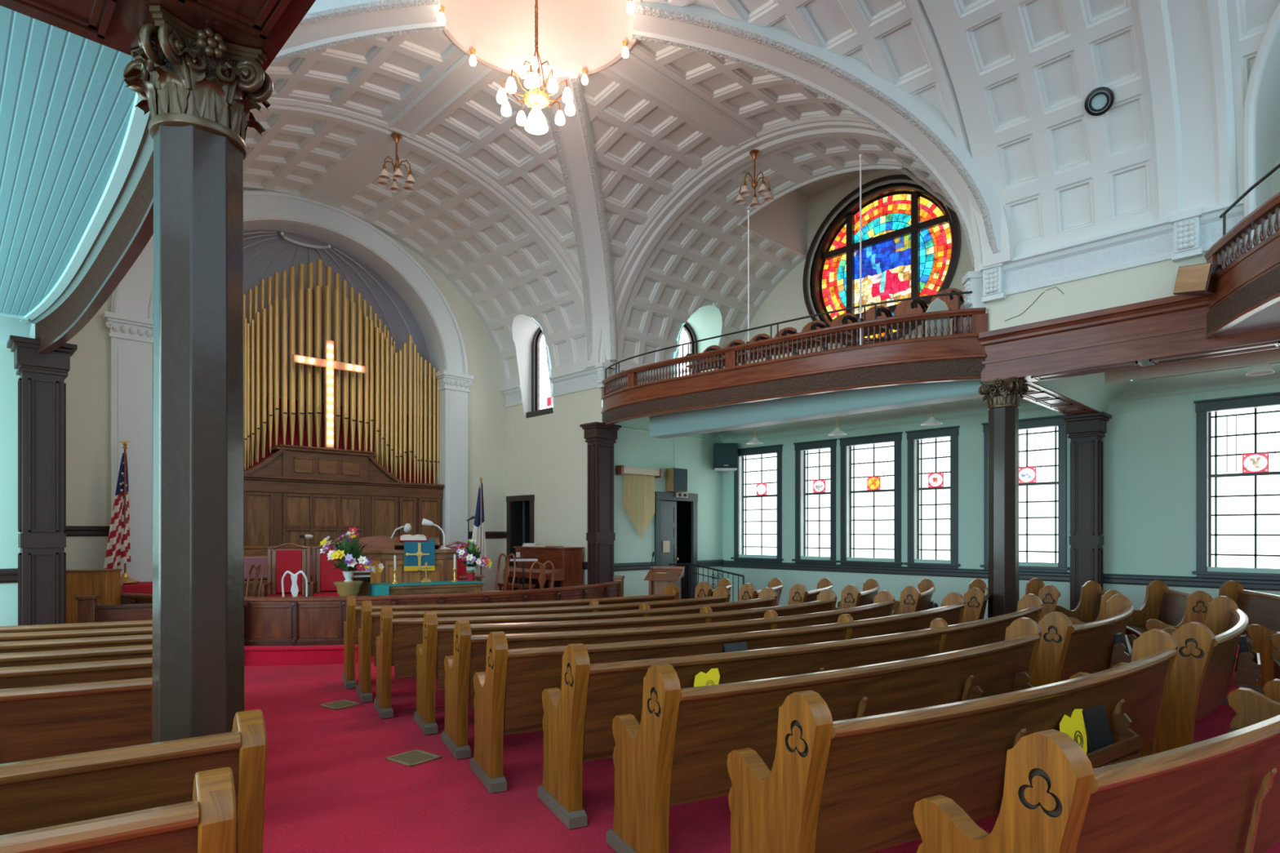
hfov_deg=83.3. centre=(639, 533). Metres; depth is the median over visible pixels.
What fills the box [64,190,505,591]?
wall
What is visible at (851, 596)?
pew
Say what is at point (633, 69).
rib
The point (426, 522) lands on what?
reading lamp
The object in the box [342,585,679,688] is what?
pew
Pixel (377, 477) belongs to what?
pipe organ
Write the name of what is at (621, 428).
trim
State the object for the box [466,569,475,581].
pot
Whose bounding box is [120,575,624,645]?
partition
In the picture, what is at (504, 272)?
ceiling
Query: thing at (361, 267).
trim
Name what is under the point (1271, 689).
pew
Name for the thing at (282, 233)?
trim
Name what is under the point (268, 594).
seat cushion
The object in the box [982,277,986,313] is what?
wall
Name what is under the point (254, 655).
platform
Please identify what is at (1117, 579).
trim
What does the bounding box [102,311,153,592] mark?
pilaster
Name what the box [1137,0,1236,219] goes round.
rib
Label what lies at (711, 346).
chair
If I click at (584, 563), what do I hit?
trim
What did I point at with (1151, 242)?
crown molding
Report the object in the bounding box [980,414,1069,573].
window
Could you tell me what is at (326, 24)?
trim
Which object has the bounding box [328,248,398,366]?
trim
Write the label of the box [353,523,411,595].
organ console
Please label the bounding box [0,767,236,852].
pew
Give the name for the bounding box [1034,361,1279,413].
trim
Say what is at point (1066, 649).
pew
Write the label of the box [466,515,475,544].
mic stand
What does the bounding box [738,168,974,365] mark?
wall
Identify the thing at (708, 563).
trim
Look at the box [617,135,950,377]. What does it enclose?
ceiling
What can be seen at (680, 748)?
pew
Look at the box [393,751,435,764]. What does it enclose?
grille
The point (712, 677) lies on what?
fan
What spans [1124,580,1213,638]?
pew
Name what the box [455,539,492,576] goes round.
flower arrangement
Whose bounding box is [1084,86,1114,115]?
ceiling vent
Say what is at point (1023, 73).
ceiling
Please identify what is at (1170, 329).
beam
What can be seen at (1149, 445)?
wall
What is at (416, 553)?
antependium
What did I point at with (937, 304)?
chair
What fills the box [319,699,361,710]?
floor vent
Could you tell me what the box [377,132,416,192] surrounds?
chandelier
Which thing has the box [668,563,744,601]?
stair railing
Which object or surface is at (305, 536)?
lamp
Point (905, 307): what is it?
chair
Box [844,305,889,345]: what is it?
chair
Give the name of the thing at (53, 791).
pew
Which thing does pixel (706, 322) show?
trim
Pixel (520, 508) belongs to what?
door
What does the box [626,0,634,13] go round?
dome lamp
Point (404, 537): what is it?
bible
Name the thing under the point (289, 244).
trim
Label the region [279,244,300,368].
trim
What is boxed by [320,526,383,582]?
flower arrangement
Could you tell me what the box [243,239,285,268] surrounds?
trim
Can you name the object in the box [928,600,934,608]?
hymnal
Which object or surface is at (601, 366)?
trim
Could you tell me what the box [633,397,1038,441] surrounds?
ceiling
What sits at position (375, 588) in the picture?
table cloth
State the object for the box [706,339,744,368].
chair
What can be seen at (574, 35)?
ceiling
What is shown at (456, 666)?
pew
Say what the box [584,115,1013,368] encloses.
trim
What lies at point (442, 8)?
socket
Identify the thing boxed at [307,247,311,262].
trim
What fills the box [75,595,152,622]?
panel
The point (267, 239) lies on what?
trim
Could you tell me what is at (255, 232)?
trim
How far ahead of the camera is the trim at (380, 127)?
11.26 m
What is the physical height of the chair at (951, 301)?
0.731 m
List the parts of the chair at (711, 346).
seat, backrest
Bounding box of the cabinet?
[66,568,122,623]
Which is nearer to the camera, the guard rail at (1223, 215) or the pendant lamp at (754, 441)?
the guard rail at (1223, 215)
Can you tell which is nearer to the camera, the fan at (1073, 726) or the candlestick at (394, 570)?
the fan at (1073, 726)
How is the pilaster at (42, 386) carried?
on the floor
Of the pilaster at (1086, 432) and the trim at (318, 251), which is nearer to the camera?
the pilaster at (1086, 432)
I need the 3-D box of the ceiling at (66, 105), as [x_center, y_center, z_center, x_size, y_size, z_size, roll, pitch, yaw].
[-6.365,-2.200,2.927,7.000,0.001,6.310,0,0,-44]
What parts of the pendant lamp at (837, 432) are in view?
lamp shade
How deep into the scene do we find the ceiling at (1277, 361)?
9.64 m
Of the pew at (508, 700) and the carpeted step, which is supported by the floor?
the pew at (508, 700)
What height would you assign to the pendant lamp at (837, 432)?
0.550 m
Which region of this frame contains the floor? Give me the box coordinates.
[244,646,1279,852]
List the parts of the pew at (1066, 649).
panel, backrest, panel, rail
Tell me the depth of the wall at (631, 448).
14.72 m
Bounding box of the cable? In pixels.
[1004,286,1064,321]
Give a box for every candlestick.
[391,555,398,583]
[451,555,457,582]
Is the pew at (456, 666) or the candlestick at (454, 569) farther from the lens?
the candlestick at (454, 569)
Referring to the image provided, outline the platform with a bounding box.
[244,644,373,666]
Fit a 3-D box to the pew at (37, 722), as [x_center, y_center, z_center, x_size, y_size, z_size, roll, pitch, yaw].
[-3.444,1.108,3.223,2.753,0.968,0.710,0,0,-26]
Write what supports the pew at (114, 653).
on the floor
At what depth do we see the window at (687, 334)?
15.56 m
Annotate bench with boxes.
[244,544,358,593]
[497,582,535,591]
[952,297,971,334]
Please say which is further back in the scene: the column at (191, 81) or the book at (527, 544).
the book at (527, 544)
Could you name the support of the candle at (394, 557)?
on the candlestick at (394, 570)
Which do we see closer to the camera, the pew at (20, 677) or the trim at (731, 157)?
the pew at (20, 677)
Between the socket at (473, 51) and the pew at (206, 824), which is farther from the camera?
the socket at (473, 51)
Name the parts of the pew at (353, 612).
panel, backrest, rail, panel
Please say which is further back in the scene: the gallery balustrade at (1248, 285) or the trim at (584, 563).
the trim at (584, 563)
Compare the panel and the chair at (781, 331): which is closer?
the panel
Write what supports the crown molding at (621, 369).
attached to the wall at (611, 371)
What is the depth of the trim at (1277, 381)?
12.21 m
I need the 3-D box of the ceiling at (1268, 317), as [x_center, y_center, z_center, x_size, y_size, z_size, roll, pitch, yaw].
[6.188,-1.900,4.730,2.260,0.001,4.100,0,0,-44]
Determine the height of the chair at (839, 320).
0.731 m
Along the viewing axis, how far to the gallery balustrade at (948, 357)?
9.68 m
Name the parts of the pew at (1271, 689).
panel, panel, seat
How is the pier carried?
attached to the wall at (1154, 281)
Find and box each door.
[506,494,534,590]
[654,491,697,599]
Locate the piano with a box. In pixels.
[503,546,584,591]
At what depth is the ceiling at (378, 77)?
9.93 m
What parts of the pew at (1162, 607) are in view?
seat, panel, backrest, rail, panel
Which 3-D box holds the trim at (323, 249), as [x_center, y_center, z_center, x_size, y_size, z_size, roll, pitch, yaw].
[-5.822,-4.355,14.487,0.027,2.151,1.622,0,0,15]
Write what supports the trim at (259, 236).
attached to the wall at (254, 271)
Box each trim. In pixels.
[0,568,17,583]
[64,525,110,536]
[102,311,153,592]
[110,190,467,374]
[240,97,617,369]
[243,231,275,235]
[243,233,276,240]
[243,236,280,249]
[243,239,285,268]
[247,242,292,323]
[271,0,447,63]
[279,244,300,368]
[280,231,331,248]
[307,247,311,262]
[316,248,342,327]
[323,248,362,311]
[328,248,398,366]
[333,248,413,345]
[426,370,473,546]
[468,531,504,538]
[511,314,553,418]
[539,71,617,361]
[582,561,587,569]
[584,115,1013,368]
[595,362,608,388]
[613,561,655,571]
[619,426,723,443]
[671,305,722,377]
[697,559,724,567]
[722,379,1279,443]
[722,560,1279,591]
[906,0,981,272]
[961,271,983,308]
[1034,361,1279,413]
[1169,206,1203,262]
[1242,1,1279,251]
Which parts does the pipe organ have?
panel, panel frame, shoulder moulding, panel, panel frame, panel, panel frame, crest panel, crest cornice, panel, panel, panel frame, panel frame, crest panel, cornice, panel, panel, panel frame, panel frame, crest panel, panel, panel frame, shoulder moulding, panel, panel frame, panel, panel frame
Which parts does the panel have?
post, rail, panel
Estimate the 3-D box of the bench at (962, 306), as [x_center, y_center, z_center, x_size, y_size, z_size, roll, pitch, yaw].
[4.282,-2.729,9.134,0.440,0.658,0.460,0,0,-44]
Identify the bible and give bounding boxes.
[399,534,427,541]
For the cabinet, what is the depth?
9.42 m
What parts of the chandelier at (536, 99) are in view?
lamp shade, lamp shade, lamp shade, arm, arm, arm, lamp shade, lamp shade, lamp shade, arm, lamp shade, lamp shade, lamp shade, chain, lamp shade, arm, lamp shade, lamp shade, arm, arm, arm, lamp shade, lamp shade, lamp shade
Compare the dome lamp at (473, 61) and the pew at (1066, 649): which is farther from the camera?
the dome lamp at (473, 61)
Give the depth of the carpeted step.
10.35 m
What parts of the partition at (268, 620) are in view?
panel, panel, panel, moulding, panel, rail, panel, panel, panel, panel, panel, panel, panel, panel, post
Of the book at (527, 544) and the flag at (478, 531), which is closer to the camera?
the flag at (478, 531)
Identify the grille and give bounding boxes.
[324,701,356,707]
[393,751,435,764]
[673,468,687,491]
[1173,263,1211,293]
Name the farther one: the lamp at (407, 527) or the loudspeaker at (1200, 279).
the lamp at (407, 527)
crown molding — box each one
[501,385,522,407]
[548,366,597,396]
[617,367,668,388]
[1001,198,1243,295]
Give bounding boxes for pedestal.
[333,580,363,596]
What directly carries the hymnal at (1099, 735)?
in the pew at (855, 785)
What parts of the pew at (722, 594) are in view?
panel, backrest, rail, panel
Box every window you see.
[526,328,553,417]
[676,321,697,376]
[730,444,783,562]
[791,438,837,564]
[802,174,960,346]
[836,431,903,566]
[903,426,960,568]
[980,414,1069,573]
[1191,391,1279,580]
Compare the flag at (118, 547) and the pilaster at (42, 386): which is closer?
the pilaster at (42, 386)
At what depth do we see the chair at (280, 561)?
11.08 m
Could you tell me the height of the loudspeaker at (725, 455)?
0.580 m
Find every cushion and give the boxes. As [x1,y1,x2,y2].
[244,555,267,580]
[266,593,302,596]
[275,550,302,593]
[313,591,339,596]
[320,549,345,591]
[449,547,467,580]
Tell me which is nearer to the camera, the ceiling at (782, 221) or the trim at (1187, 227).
the trim at (1187, 227)
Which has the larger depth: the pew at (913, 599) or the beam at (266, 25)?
the pew at (913, 599)
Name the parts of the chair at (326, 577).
arm, crest rail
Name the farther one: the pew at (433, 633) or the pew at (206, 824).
the pew at (433, 633)
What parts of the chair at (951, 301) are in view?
arm, backrest, arm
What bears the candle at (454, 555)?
on the candlestick at (454, 569)
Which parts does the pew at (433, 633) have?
panel, backrest, rail, panel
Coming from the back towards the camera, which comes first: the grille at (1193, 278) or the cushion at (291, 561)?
the cushion at (291, 561)
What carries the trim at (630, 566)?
attached to the wall at (631, 448)
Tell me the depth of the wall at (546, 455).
14.47 m
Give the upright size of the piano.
1.175 m
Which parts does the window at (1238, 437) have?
sill, sash, pane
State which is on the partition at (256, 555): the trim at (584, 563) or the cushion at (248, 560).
the cushion at (248, 560)
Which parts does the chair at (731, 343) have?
arm, seat, backrest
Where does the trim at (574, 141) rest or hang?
attached to the ceiling at (1023, 73)
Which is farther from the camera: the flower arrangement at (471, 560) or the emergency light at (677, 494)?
the emergency light at (677, 494)
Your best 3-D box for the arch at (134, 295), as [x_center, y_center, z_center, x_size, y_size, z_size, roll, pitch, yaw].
[-5.929,-4.609,13.058,6.040,2.662,0.645,0,0,-44]
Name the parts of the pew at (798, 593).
panel, backrest, rail, panel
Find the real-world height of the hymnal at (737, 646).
0.244 m
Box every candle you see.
[393,555,395,569]
[453,555,455,568]
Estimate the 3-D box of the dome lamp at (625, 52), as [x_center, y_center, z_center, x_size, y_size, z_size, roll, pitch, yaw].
[-0.176,-5.806,8.643,0.091,0.188,0.091,0,0,-25]
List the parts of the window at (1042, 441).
sill, sash, pane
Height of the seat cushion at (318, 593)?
0.080 m
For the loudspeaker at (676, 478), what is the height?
1.180 m
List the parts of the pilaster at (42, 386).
panel moulding, panel moulding, panel moulding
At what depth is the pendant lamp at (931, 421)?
11.31 m
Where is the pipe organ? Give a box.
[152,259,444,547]
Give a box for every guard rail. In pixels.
[604,290,972,378]
[1219,163,1279,235]
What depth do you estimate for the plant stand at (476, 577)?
11.19 m
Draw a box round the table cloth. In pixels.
[368,580,485,595]
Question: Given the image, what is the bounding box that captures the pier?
[979,262,1006,304]
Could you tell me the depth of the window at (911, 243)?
13.71 m
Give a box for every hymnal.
[722,641,747,653]
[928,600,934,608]
[1082,704,1118,768]
[1115,631,1129,654]
[1124,634,1132,653]
[1239,634,1248,652]
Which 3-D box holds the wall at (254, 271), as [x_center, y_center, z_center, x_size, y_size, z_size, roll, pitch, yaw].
[-6.665,-1.980,13.810,5.000,7.000,1.500,0,0,-44]
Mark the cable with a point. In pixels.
(1055, 286)
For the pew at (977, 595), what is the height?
0.968 m
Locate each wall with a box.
[0,323,35,626]
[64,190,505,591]
[152,229,430,416]
[505,387,602,585]
[602,419,722,596]
[608,368,617,391]
[722,379,1279,646]
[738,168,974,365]
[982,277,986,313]
[986,244,1241,331]
[1104,153,1279,383]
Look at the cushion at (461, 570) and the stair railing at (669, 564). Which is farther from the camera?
the stair railing at (669, 564)
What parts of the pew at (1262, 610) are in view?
panel, seat, backrest, rail, panel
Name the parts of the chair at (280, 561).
arm, crest rail, arm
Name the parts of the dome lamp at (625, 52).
bulb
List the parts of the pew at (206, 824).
rail, backrest, panel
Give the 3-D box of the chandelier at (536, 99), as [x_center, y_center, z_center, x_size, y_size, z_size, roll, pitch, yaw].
[-1.173,-5.452,8.159,0.880,1.725,0.878,0,0,-44]
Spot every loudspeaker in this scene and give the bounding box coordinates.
[666,437,687,492]
[713,443,737,471]
[1173,262,1221,296]
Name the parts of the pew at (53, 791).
backrest, rail, panel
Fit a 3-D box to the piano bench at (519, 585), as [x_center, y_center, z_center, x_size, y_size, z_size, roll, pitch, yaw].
[-2.306,1.190,13.418,0.340,0.500,0.760,0,0,-44]
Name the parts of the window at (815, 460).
sill, sash, pane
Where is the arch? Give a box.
[631,0,1018,268]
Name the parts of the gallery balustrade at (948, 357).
rail, foot moulding, band moulding, rail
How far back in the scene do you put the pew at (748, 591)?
9.27 m
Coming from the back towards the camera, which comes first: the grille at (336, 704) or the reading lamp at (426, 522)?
the reading lamp at (426, 522)
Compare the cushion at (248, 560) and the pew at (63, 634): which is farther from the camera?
the cushion at (248, 560)
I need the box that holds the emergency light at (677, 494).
[675,492,688,497]
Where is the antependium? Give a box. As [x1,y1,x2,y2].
[404,538,435,571]
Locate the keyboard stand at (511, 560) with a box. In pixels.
[510,559,537,590]
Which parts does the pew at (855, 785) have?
panel, backrest, rail, panel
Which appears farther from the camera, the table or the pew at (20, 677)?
the table
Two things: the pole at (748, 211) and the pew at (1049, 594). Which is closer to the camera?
the pew at (1049, 594)
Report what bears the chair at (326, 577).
on the platform
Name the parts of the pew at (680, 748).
panel, backrest, rail, panel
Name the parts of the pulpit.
post, panel moulding, cornice, panel moulding, panel moulding, post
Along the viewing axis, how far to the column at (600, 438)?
13.36 m
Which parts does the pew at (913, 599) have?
panel, backrest, rail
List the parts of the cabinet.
panel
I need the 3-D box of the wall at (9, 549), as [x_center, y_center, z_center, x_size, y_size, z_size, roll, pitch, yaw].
[-8.889,-0.290,5.432,6.900,4.420,0.001,0,0,-44]
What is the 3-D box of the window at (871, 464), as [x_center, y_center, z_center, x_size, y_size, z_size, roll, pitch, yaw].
[4.404,-0.595,13.711,0.260,2.530,1.310,0,0,-44]
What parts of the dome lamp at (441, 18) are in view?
bulb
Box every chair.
[245,564,263,596]
[261,542,311,596]
[281,570,307,596]
[309,542,353,596]
[440,541,480,581]
[485,553,515,591]
[528,560,554,589]
[685,345,720,373]
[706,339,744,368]
[731,333,770,364]
[756,327,797,359]
[783,320,826,355]
[813,313,856,350]
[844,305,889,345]
[877,298,925,341]
[914,288,964,323]
[925,297,949,337]
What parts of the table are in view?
leg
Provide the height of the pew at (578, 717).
0.968 m
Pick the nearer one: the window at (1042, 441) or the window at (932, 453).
the window at (1042, 441)
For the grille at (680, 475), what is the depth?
14.88 m
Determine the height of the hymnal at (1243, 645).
0.274 m
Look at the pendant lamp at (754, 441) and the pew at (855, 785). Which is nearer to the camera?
the pew at (855, 785)
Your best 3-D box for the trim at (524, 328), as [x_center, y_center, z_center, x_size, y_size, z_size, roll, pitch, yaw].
[-2.197,-3.410,14.756,0.730,1.980,1.000,0,0,-44]
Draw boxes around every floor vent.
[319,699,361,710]
[385,749,441,766]
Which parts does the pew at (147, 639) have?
backrest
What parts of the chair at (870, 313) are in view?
arm, seat, backrest, arm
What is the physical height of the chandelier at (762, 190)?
0.720 m
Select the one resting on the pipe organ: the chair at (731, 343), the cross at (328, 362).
the cross at (328, 362)
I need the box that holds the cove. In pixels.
[0,312,32,344]
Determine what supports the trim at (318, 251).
attached to the wall at (254, 271)
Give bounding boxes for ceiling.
[0,5,136,316]
[243,111,586,388]
[265,30,581,278]
[440,0,642,77]
[579,0,1279,278]
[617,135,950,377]
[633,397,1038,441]
[642,0,954,129]
[648,380,985,438]
[737,165,955,257]
[1132,360,1279,380]
[1216,300,1279,337]
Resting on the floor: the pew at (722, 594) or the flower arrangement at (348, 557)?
the pew at (722, 594)
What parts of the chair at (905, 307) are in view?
arm, seat, backrest, arm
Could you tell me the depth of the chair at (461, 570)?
12.79 m
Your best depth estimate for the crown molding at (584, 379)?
13.95 m
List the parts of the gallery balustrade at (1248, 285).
rail, foot moulding, band moulding, rail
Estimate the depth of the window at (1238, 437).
9.91 m
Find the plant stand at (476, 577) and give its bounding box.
[458,575,484,581]
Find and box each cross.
[292,339,366,448]
[420,562,431,582]
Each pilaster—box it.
[6,334,77,625]
[1061,411,1111,610]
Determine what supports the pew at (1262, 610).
on the floor
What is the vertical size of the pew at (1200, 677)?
0.968 m
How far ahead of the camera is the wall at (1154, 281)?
7.76 m
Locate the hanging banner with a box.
[615,465,662,539]
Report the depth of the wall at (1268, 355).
8.39 m
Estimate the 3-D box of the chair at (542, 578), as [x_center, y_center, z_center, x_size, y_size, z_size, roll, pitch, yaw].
[-1.656,0.945,11.713,0.448,1.003,0.548,0,0,-24]
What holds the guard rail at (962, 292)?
on the gallery balustrade at (948, 357)
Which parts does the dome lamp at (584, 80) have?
bulb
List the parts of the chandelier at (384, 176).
lamp shade, lamp shade, arm, lamp shade, stem, arm, lamp shade, arm, lamp shade, lamp shade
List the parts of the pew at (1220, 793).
panel, backrest, rail, seat, panel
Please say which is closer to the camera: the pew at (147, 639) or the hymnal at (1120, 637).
the pew at (147, 639)
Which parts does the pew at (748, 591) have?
panel, backrest, rail, panel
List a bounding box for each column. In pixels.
[123,5,273,742]
[579,422,621,584]
[977,376,1028,617]
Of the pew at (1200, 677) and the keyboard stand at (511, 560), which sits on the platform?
the keyboard stand at (511, 560)
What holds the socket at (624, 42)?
attached to the dome lamp at (625, 52)
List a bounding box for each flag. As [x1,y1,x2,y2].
[103,440,138,583]
[471,476,486,591]
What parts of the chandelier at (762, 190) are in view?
lamp shade, lamp shade, arm, arm, stem, lamp shade, arm, lamp shade, arm, lamp shade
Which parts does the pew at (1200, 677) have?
panel, panel, backrest, rail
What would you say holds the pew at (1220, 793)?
on the floor
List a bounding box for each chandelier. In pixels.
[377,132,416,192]
[496,0,575,134]
[735,149,774,207]
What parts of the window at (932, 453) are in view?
sill, sash, pane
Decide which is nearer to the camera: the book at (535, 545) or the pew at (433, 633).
the pew at (433, 633)
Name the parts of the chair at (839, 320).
arm, seat, backrest, arm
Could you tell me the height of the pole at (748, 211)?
2.282 m
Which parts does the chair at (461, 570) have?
crest rail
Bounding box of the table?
[389,583,483,595]
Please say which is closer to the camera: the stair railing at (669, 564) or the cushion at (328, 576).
the cushion at (328, 576)
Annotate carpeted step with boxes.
[121,581,152,594]
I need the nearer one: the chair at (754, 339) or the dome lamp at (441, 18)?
the dome lamp at (441, 18)
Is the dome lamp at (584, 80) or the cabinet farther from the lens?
the cabinet
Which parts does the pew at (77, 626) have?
backrest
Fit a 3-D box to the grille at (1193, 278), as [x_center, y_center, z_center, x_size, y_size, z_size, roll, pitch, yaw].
[5.247,-2.420,6.843,0.011,0.236,0.290,0,12,-19]
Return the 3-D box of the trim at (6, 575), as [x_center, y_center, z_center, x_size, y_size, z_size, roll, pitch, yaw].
[-8.957,0.450,5.330,6.660,0.150,0.050,0,0,-44]
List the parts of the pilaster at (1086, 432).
panel moulding, panel moulding, panel moulding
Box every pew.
[0,620,152,633]
[0,626,152,642]
[0,634,152,653]
[0,644,152,667]
[0,657,152,688]
[0,677,151,764]
[0,709,266,852]
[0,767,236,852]
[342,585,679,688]
[355,586,730,702]
[373,587,777,718]
[413,588,836,734]
[441,590,895,759]
[470,591,965,793]
[537,593,1043,829]
[606,617,1042,852]
[694,577,732,598]
[726,628,1177,852]
[737,577,783,606]
[787,577,838,610]
[837,578,879,609]
[891,578,938,615]
[913,687,1279,852]
[941,578,991,623]
[1024,577,1060,624]
[1029,593,1137,687]
[1054,580,1122,624]
[1111,595,1261,753]
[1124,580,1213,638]
[1218,580,1279,694]
[1262,632,1279,702]
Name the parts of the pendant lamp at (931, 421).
lamp shade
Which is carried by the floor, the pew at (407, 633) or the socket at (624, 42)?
the pew at (407, 633)
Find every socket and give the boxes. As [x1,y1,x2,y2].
[439,4,444,12]
[470,48,475,54]
[582,67,587,74]
[622,40,628,46]
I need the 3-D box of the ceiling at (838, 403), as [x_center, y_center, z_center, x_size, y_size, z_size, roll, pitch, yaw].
[2.460,-2.016,11.199,0.413,0.508,6.160,0,0,-44]
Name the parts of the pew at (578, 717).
panel, backrest, rail, panel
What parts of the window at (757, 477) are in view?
sill, sash, pane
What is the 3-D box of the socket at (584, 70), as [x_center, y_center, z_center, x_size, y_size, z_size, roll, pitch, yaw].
[-0.702,-5.865,9.162,0.070,0.070,0.070,0,0,25]
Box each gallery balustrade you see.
[600,306,987,426]
[1204,191,1279,338]
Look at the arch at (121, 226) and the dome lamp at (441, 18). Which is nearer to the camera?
the arch at (121, 226)
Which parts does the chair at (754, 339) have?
arm, seat, backrest, arm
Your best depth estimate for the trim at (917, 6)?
7.88 m
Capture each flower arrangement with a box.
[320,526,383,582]
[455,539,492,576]
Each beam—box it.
[0,0,315,97]
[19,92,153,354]
[978,294,1279,415]
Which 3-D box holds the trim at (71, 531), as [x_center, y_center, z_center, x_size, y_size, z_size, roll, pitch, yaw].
[-8.270,-0.030,10.482,1.050,0.150,0.050,0,0,-44]
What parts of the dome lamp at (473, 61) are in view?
bulb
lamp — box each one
[299,534,313,546]
[391,523,411,538]
[422,518,450,549]
[437,4,445,25]
[469,48,476,66]
[581,67,588,84]
[621,40,629,57]
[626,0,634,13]
[746,426,763,444]
[827,416,846,435]
[920,404,942,426]
[1245,362,1274,376]
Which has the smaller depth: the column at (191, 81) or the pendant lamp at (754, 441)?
the column at (191, 81)
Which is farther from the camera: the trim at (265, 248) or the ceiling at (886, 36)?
the trim at (265, 248)
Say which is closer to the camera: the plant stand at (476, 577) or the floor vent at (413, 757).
the floor vent at (413, 757)
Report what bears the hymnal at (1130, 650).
in the pew at (1066, 649)
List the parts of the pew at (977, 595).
panel, panel, backrest, rail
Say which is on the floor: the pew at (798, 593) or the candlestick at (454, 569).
the pew at (798, 593)
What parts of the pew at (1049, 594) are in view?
panel, panel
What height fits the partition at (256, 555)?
1.070 m
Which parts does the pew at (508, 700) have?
panel, backrest, rail, panel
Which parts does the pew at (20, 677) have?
rail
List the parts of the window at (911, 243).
stained glass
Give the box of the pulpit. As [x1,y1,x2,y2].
[366,537,457,583]
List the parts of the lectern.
panel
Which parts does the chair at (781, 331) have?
arm, seat, backrest, arm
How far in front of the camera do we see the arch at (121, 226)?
5.13 m
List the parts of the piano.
leg, knee panel, lid, leg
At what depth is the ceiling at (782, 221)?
13.95 m
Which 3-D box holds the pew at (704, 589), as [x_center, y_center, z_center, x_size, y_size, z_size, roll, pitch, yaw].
[0.897,1.139,10.174,0.665,0.968,1.042,0,0,24]
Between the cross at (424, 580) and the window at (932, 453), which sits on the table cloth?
the cross at (424, 580)
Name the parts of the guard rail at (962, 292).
post, post, post, post, post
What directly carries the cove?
attached to the wall at (9, 549)
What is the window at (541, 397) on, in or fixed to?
in the wall at (546, 455)
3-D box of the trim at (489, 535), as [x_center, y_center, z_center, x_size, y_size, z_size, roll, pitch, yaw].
[-3.265,0.040,15.383,0.860,0.150,0.050,0,0,-44]
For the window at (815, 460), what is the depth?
14.68 m
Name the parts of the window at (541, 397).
sill, pane, red glass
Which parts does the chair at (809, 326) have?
arm, seat, backrest, arm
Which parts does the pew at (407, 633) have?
panel, backrest, rail, panel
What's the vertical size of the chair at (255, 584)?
0.993 m
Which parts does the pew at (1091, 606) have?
panel, panel, backrest, rail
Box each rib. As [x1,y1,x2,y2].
[387,53,493,137]
[607,52,758,148]
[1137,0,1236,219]
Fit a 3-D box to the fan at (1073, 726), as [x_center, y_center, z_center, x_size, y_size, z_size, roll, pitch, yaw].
[1.982,1.006,3.270,0.287,0.399,0.068,0,0,-42]
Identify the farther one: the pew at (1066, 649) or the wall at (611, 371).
the wall at (611, 371)
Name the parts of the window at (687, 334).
pane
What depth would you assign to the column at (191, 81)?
2.66 m
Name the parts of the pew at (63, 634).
backrest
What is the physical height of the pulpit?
1.370 m
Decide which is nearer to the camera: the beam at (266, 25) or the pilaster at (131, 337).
the beam at (266, 25)
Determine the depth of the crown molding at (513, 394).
15.43 m
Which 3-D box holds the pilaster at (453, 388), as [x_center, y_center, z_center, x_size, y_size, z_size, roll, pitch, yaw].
[-3.950,-0.920,14.982,0.691,4.720,0.705,0,0,-44]
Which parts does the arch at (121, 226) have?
foot moulding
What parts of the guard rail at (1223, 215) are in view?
post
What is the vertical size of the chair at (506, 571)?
1.113 m
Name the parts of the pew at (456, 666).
panel, backrest, rail, panel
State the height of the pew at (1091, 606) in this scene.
0.968 m
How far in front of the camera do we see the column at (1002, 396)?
8.34 m
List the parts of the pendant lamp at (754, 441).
lamp shade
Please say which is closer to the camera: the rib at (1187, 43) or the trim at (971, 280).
the rib at (1187, 43)
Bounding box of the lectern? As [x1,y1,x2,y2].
[644,551,684,599]
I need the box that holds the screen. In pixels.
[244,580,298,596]
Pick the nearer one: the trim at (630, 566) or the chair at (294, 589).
the chair at (294, 589)
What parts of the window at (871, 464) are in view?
sill, sash, pane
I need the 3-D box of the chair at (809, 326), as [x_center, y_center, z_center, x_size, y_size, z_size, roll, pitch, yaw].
[2.532,-2.914,10.962,0.478,0.731,0.504,0,0,-44]
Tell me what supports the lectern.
on the floor
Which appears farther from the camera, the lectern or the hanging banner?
the hanging banner
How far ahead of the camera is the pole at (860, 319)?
9.19 m
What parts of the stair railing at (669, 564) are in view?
handrail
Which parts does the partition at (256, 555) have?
rail, panel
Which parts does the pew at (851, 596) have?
panel, backrest, rail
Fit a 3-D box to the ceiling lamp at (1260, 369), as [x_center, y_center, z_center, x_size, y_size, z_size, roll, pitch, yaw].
[7.302,-2.020,8.480,0.257,0.280,0.257,0,0,-44]
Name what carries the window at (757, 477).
in the wall at (1149, 445)
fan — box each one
[693,668,719,687]
[1059,709,1087,754]
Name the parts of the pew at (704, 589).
panel, rail, panel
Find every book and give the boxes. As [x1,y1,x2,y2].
[524,543,537,546]
[533,545,553,546]
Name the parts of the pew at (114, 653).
backrest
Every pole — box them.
[746,209,751,364]
[857,154,862,345]
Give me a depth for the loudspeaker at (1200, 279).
6.81 m
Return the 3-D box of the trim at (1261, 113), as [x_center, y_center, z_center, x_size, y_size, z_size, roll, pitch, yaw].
[6.857,-3.631,6.085,2.886,2.867,2.630,0,0,-44]
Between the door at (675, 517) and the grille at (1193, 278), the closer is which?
the grille at (1193, 278)

